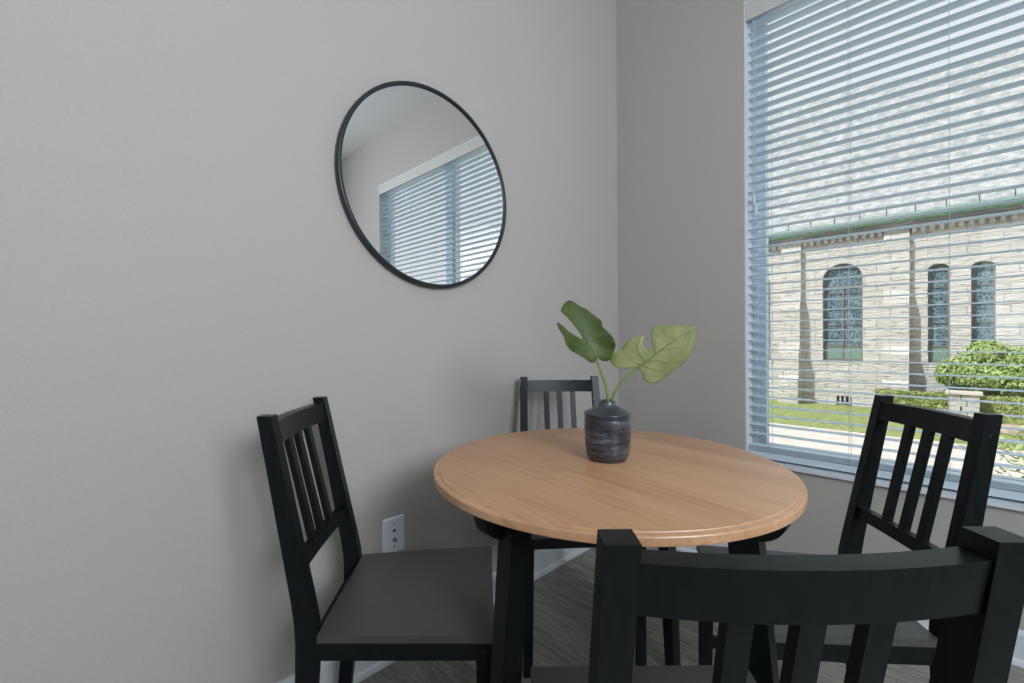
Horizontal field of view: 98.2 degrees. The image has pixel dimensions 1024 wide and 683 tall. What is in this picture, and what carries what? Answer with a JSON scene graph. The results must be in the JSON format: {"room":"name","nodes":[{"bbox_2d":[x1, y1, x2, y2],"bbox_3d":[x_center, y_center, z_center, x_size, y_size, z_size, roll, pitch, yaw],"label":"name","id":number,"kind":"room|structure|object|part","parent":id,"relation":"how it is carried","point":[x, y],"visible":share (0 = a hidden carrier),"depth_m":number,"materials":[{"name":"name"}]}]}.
{"room":"dining room","nodes":[
{"label":"dining room","id":0,"kind":"room"},
{"bbox_2d":[0,0,617,682],"bbox_3d":[-1.939,-0.464,0.048,0.150,3.060,7.300,0,0,45],"label":"wall","id":1,"kind":"structure","parent":0,"point":[183,264],"depth_m":1.16,"materials":[{"name":"paint"}]},
{"bbox_2d":[382,514,403,552],"bbox_3d":[-0.390,0.645,1.475,0.021,0.119,0.079,0,0,45],"label":"wall plate","id":2,"kind":"object","parent":1,"relation":"attached to","point":[393,527],"visible":0.98,"depth_m":1.48,"materials":[{"name":"white plastic"}]},
{"bbox_2d":[334,81,505,287],"bbox_3d":[-0.280,-0.545,1.583,0.026,0.706,0.706,0,0,45],"label":"round mirror","id":3,"kind":"object","parent":1,"relation":"attached to","point":[420,185],"visible":1,"depth_m":1.54,"materials":[{"name":"black mirror"}]},
{"bbox_2d":[277,548,589,682],"bbox_3d":[-1.868,1.011,-0.008,0.026,0.110,7.000,0,0,45],"label":"baseboard","id":4,"kind":"structure","parent":1,"relation":"attached to","point":[545,560],"depth_m":1.45,"materials":[{"name":"white paint"}]},
{"bbox_2d":[359,547,1023,682],"bbox_3d":[-0.533,1.123,-1.342,4.100,0.120,7.300,0,0,45],"label":"floor","id":5,"kind":"structure","parent":0,"point":[563,597],"depth_m":1.53,"materials":[{"name":"grey wood"}]},
{"bbox_2d":[256,396,493,682],"bbox_3d":[-0.295,0.603,1.091,0.494,0.900,0.399,0,0,-4],"label":"dining chair","id":6,"kind":"object","parent":5,"relation":"on","point":[434,604],"visible":1,"depth_m":1.00,"materials":[{"name":"black wood"}]},
{"bbox_3d":[-0.463,0.604,0.925,0.121,0.900,0.041,0,0,-4],"label":"leg","id":7,"kind":"part","parent":6,"relation":"part of","materials":[{"name":"black wood"}]},
{"bbox_3d":[-0.520,0.193,1.076,0.047,0.046,0.277,0,0,-4],"label":"rail","id":8,"kind":"part","parent":6,"relation":"part of","materials":[{"name":"black wood"}]},
{"bbox_3d":[-0.460,0.468,1.080,0.029,0.028,0.283,0,0,-4],"label":"rail","id":9,"kind":"part","parent":6,"relation":"part of","materials":[{"name":"black wood"}]},
{"bbox_3d":[-0.482,0.603,1.235,0.121,0.900,0.041,0,0,-4],"label":"leg","id":10,"kind":"part","parent":6,"relation":"part of","materials":[{"name":"black wood"}]},
{"bbox_3d":[-0.245,0.637,1.094,0.371,0.038,0.386,0,0,-4],"label":"seat frame","id":11,"kind":"part","parent":6,"relation":"part of","materials":[{"name":"black wood"}]},
{"bbox_3d":[-0.230,0.610,1.095,0.364,0.016,0.399,0,0,-4],"label":"seat","id":12,"kind":"part","parent":6,"relation":"part of","materials":[{"name":"black wood"}]},
{"bbox_3d":[-0.057,0.835,0.928,0.035,0.434,0.035,0,0,-4],"label":"leg","id":13,"kind":"part","parent":6,"relation":"part of","materials":[{"name":"black wood"}]},
{"bbox_2d":[520,376,646,677],"bbox_3d":[0.214,0.597,1.637,0.399,0.900,0.494,0,0,-4],"label":"dining chair","id":14,"kind":"object","parent":5,"relation":"on","point":[538,542],"visible":0.38,"depth_m":1.42,"materials":[{"name":"black wood"}]},
{"bbox_3d":[0.048,0.598,1.805,0.041,0.900,0.121,0,0,-4],"label":"leg","id":15,"kind":"part","parent":14,"relation":"part of","materials":[{"name":"black wood"}]},
{"bbox_3d":[0.052,0.832,1.401,0.035,0.434,0.035,0,0,-4],"label":"leg","id":16,"kind":"part","parent":14,"relation":"part of","materials":[{"name":"black wood"}]},
{"bbox_3d":[0.219,0.606,1.572,0.399,0.016,0.364,0,0,-4],"label":"seat","id":17,"kind":"part","parent":14,"relation":"part of","materials":[{"name":"black wood"}]},
{"bbox_3d":[0.198,0.186,1.858,0.277,0.046,0.047,0,0,-4],"label":"rail","id":18,"kind":"part","parent":14,"relation":"part of","materials":[{"name":"black wood"}]},
{"bbox_3d":[0.218,0.632,1.587,0.386,0.038,0.371,0,0,-4],"label":"seat frame","id":19,"kind":"part","parent":14,"relation":"part of","materials":[{"name":"black wood"}]},
{"bbox_3d":[0.358,0.596,1.825,0.041,0.900,0.121,0,0,-4],"label":"leg","id":20,"kind":"part","parent":14,"relation":"part of","materials":[{"name":"black wood"}]},
{"bbox_3d":[0.408,0.830,1.423,0.035,0.434,0.035,0,0,-4],"label":"leg","id":21,"kind":"part","parent":14,"relation":"part of","materials":[{"name":"black wood"}]},
{"bbox_2d":[433,428,807,682],"bbox_3d":[0.236,0.674,1.118,0.850,0.750,0.850,-1,0,-38],"label":"dining table","id":22,"kind":"object","parent":5,"relation":"on","point":[673,491],"visible":0.9,"depth_m":0.86,"materials":[{"name":"brown wood"}]},
{"bbox_3d":[-0.012,0.702,0.857,0.034,0.700,0.123,0,0,43],"label":"leg","id":23,"kind":"part","parent":22,"relation":"part of","materials":[{"name":"black wood"}]},
{"bbox_2d":[584,399,630,463],"bbox_3d":[0.243,0.224,1.127,0.118,0.150,0.118,0,0,45],"label":"vase","id":24,"kind":"object","parent":22,"relation":"on","point":[607,426],"visible":1,"depth_m":1.08,"materials":[{"name":"black ceramic"}]},
{"bbox_2d":[557,300,615,400],"bbox_3d":[0.182,0.082,1.127,0.149,0.376,0.059,0,0,-11],"label":"monstera leaf","id":25,"kind":"object","parent":24,"relation":"in","point":[596,342],"visible":0.91,"depth_m":1.12,"materials":[{"name":"green plant"}]},
{"bbox_3d":[0.181,-0.026,1.126,0.149,0.160,0.059,0,0,-11],"label":"blade","id":26,"kind":"part","parent":25,"relation":"part of","materials":[{"name":"green plant"}]},
{"bbox_3d":[0.230,0.157,1.127,0.035,0.225,0.017,0,0,-3],"label":"stem","id":27,"kind":"part","parent":25,"relation":"part of","materials":[{"name":"green plant"}]},
{"bbox_2d":[610,325,696,400],"bbox_3d":[0.356,0.113,1.134,0.221,0.310,0.042,0,0,0],"label":"monstera leaf","id":28,"kind":"object","parent":24,"relation":"in","point":[672,344],"visible":0.92,"depth_m":1.12,"materials":[{"name":"green plant"}]},
{"bbox_3d":[0.281,0.167,1.121,0.071,0.203,0.013,0,0,-3],"label":"stem","id":29,"kind":"part","parent":28,"relation":"part of","materials":[{"name":"green plant"}]},
{"bbox_3d":[0.483,0.697,1.379,0.034,0.700,0.123,0,0,43],"label":"leg","id":30,"kind":"part","parent":22,"relation":"part of","materials":[{"name":"black wood"}]},
{"bbox_3d":[0.481,0.699,0.855,0.034,0.700,0.123,-1,0,-43],"label":"leg","id":31,"kind":"part","parent":22,"relation":"part of","materials":[{"name":"black wood"}]},
{"bbox_2d":[530,526,1023,682],"bbox_3d":[0.235,0.601,0.574,0.399,0.900,0.494,0,0,0],"label":"dining chair","id":32,"kind":"object","parent":5,"relation":"on","point":[976,585],"visible":1,"depth_m":0.34,"materials":[{"name":"black wood"}]},
{"bbox_3d":[0.080,0.603,0.395,0.041,0.900,0.121,0,0,0],"label":"leg","id":33,"kind":"part","parent":32,"relation":"part of","materials":[{"name":"black wood"}]},
{"bbox_3d":[0.234,0.609,0.639,0.399,0.016,0.364,0,0,0],"label":"seat","id":34,"kind":"part","parent":32,"relation":"part of","materials":[{"name":"black wood"}]},
{"bbox_3d":[0.233,0.191,0.349,0.277,0.046,0.047,0,0,0],"label":"rail","id":35,"kind":"part","parent":32,"relation":"part of","materials":[{"name":"black wood"}]},
{"bbox_3d":[0.391,0.601,0.397,0.041,0.900,0.121,0,0,0],"label":"leg","id":36,"kind":"part","parent":32,"relation":"part of","materials":[{"name":"black wood"}]},
{"bbox_2d":[696,395,1002,673],"bbox_3d":[0.761,0.596,1.074,0.494,0.900,0.399,0,0,7],"label":"dining chair","id":37,"kind":"object","parent":5,"relation":"on","point":[913,644],"visible":0.52,"depth_m":1.00,"materials":[{"name":"black wood"}]},
{"bbox_3d":[0.561,0.830,1.280,0.035,0.434,0.035,0,0,7],"label":"leg","id":38,"kind":"part","parent":37,"relation":"part of","materials":[{"name":"black wood"}]},
{"bbox_3d":[0.697,0.605,1.083,0.364,0.016,0.399,0,0,7],"label":"seat","id":39,"kind":"part","parent":37,"relation":"part of","materials":[{"name":"black wood"}]},
{"bbox_3d":[0.712,0.631,1.081,0.371,0.038,0.386,0,0,7],"label":"seat frame","id":40,"kind":"part","parent":37,"relation":"part of","materials":[{"name":"black wood"}]},
{"bbox_3d":[0.958,0.595,1.206,0.121,0.900,0.041,0,0,7],"label":"leg","id":41,"kind":"part","parent":37,"relation":"part of","materials":[{"name":"black wood"}]},
{"bbox_3d":[0.924,0.460,1.053,0.029,0.028,0.283,0,0,7],"label":"rail","id":42,"kind":"part","parent":37,"relation":"part of","materials":[{"name":"black wood"}]},
{"bbox_3d":[0.981,0.184,1.044,0.047,0.046,0.277,0,0,7],"label":"rail","id":43,"kind":"part","parent":37,"relation":"part of","materials":[{"name":"black wood"}]},
{"bbox_3d":[0.919,0.596,0.897,0.121,0.900,0.041,0,0,7],"label":"leg","id":44,"kind":"part","parent":37,"relation":"part of","materials":[{"name":"black wood"}]},
{"bbox_2d":[616,0,1023,630],"bbox_3d":[1.985,-0.491,1.180,3.800,3.060,0.150,0,0,45],"label":"wall","id":45,"kind":"structure","parent":0,"point":[681,204],"depth_m":2.17,"materials":[{"name":"paint"}]},
{"bbox_2d":[676,542,1023,668],"bbox_3d":[1.931,0.984,1.124,3.800,0.110,0.026,0,0,45],"label":"baseboard","id":46,"kind":"structure","parent":45,"relation":"attached to","point":[1018,656],"depth_m":1.43,"materials":[{"name":"white paint"}]},
{"bbox_2d":[744,0,1023,511],"bbox_3d":[1.828,-0.497,1.326,2.059,2.078,0.166,0,0,45],"label":"window","id":47,"kind":"structure","parent":45,"relation":"in","point":[1005,503],"depth_m":2.04,"materials":[{"name":"white paint"}]},
{"bbox_3d":[1.863,-0.501,1.362,2.047,2.058,0.065,0,0,45],"label":"frame","id":48,"kind":"part","parent":47,"relation":"part of","materials":[{"name":"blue plastic"}]},
{"bbox_2d":[745,0,1023,500],"bbox_3d":[1.807,-0.505,1.306,2.045,2.047,0.076,0,0,45],"label":"window blind","id":49,"kind":"object","parent":47,"relation":"attached to","point":[759,13],"visible":0.98,"depth_m":1.72,"materials":[{"name":"grey paint"}]},
{"bbox_3d":[1.085,-1.065,1.985,0.009,0.812,0.003,0,0,45],"label":"pull cord","id":50,"kind":"part","parent":49,"relation":"part of","materials":[{"name":"white fabric"}]},
{"bbox_3d":[1.149,-0.489,1.976,0.002,1.970,0.056,0,0,45],"label":"ladder cord","id":51,"kind":"part","parent":49,"relation":"part of","materials":[{"name":"white fabric"}]},
{"bbox_3d":[1.350,-0.490,1.775,0.002,1.970,0.056,0,0,45],"label":"ladder cord","id":52,"kind":"part","parent":49,"relation":"part of","materials":[{"name":"white fabric"}]},
{"bbox_3d":[1.819,0.505,1.316,2.042,0.027,0.052,0,0,45],"label":"rail","id":53,"kind":"part","parent":49,"relation":"part of","materials":[{"name":"blue"}]},
{"bbox_3d":[1.552,-0.490,1.574,0.002,1.970,0.056,0,0,45],"label":"ladder cord","id":54,"kind":"part","parent":49,"relation":"part of","materials":[{"name":"white fabric"}]},
{"bbox_3d":[1.834,0.535,1.330,2.059,0.014,0.166,0,0,45],"label":"sill","id":55,"kind":"part","parent":47,"relation":"part of","materials":[{"name":"white paint"}]},
{"label":"outside","id":56,"kind":"structure","parent":0,"visible":0},
{"bbox_2d":[769,399,1023,450],"bbox_3d":[11.050,2.166,10.102,64.000,0.310,4.850,0,0,45],"label":"lawn","id":57,"kind":"structure","parent":56,"point":[855,419],"depth_m":11.64,"materials":[{"name":"green plant"}]},
{"bbox_2d":[768,48,1023,414],"bbox_3d":[14.237,-4.745,13.303,36.000,13.470,5.920,0,0,45],"label":"church","id":58,"kind":"structure","parent":57,"relation":"on","point":[1017,269],"depth_m":13.65,"materials":[{"name":"stone"}]},
{"bbox_2d":[835,395,849,404],"bbox_3d":[10.365,1.830,13.901,0.380,0.260,0.080,0,0,45],"label":"basement vent","id":59,"kind":"object","parent":58,"relation":"attached to","point":[842,398],"depth_m":13.90,"materials":[{"name":"metal"}]},
{"bbox_3d":[10.418,0.660,13.970,1.220,0.140,0.172,0,0,45],"label":"stone sill","id":60,"kind":"part","parent":58,"relation":"part of","materials":[{"name":"stone"}]},
{"bbox_3d":[10.477,0.352,14.030,0.930,0.385,0.021,0,0,45],"label":"plain pane","id":61,"kind":"part","parent":58,"relation":"part of","materials":[{"name":"green glass"}]},
{"bbox_3d":[12.351,-3.752,11.424,24.013,0.325,0.087,0,0,45],"label":"snow rail","id":62,"kind":"part","parent":58,"relation":"part of","materials":[{"name":"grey metal"}]},
{"bbox_3d":[11.960,0.657,12.429,0.640,0.140,0.172,0,0,45],"label":"stone sill","id":63,"kind":"part","parent":58,"relation":"part of","materials":[{"name":"stone"}]},
{"bbox_3d":[12.019,0.349,12.489,0.350,0.385,0.021,0,0,45],"label":"plain pane","id":64,"kind":"part","parent":58,"relation":"part of","materials":[{"name":"green glass"}]},
{"bbox_2d":[873,388,961,409],"bbox_3d":[10.917,1.658,11.985,1.798,0.717,0.547,0,0,45],"label":"clipped hedge","id":65,"kind":"object","parent":57,"relation":"on","point":[927,403],"visible":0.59,"depth_m":11.80,"materials":[{"name":"green plant"}]},
{"bbox_2d":[945,390,982,416],"bbox_3d":[11.149,1.622,10.952,0.640,0.770,0.620,0,0,45],"label":"stone pier","id":66,"kind":"structure","parent":57,"relation":"on","point":[973,395],"depth_m":10.77,"materials":[{"name":"stone"}]},
{"bbox_2d":[933,338,1023,395],"bbox_3d":[12.254,0.960,11.449,2.077,2.083,0.795,0,0,45],"label":"shrub","id":67,"kind":"object","parent":57,"relation":"on","point":[986,345],"visible":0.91,"depth_m":11.30,"materials":[{"name":"green plant"}]},
{"bbox_2d":[979,395,1023,424],"bbox_3d":[12.739,1.656,10.165,3.019,0.707,0.545,0,0,45],"label":"clipped hedge","id":68,"kind":"object","parent":57,"relation":"on","point":[1011,409],"visible":0.56,"depth_m":10.73,"materials":[{"name":"green plant"}]},
{"bbox_2d":[1000,424,1023,434],"bbox_3d":[12.251,1.972,9.111,3.300,0.093,1.150,0,0,45],"label":"gravel bed","id":69,"kind":"object","parent":57,"relation":"on","point":[1007,431],"visible":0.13,"depth_m":9.86,"materials":[{"name":"gravel"}]},
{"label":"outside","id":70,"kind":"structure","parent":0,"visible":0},
{"bbox_3d":[4.691,2.293,3.741,64.000,0.220,7.240,0,0,45],"label":"road","id":71,"kind":"object","parent":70,"visible":0},
{"bbox_2d":[955,426,1023,477],"bbox_3d":[4.505,1.428,3.744,1.174,1.514,1.284,0,0,-22],"label":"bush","id":72,"kind":"object","parent":71,"relation":"on","point":[1019,447],"visible":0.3,"depth_m":3.85,"materials":[{"name":"green plant"}]},
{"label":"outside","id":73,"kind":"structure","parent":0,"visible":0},
{"bbox_2d":[769,422,1023,477],"bbox_3d":[8.293,2.198,7.344,64.000,0.300,2.950,0,0,45],"label":"sidewalk","id":74,"kind":"structure","parent":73,"point":[958,453],"depth_m":8.77,"materials":[{"name":"concrete"}]}
]}

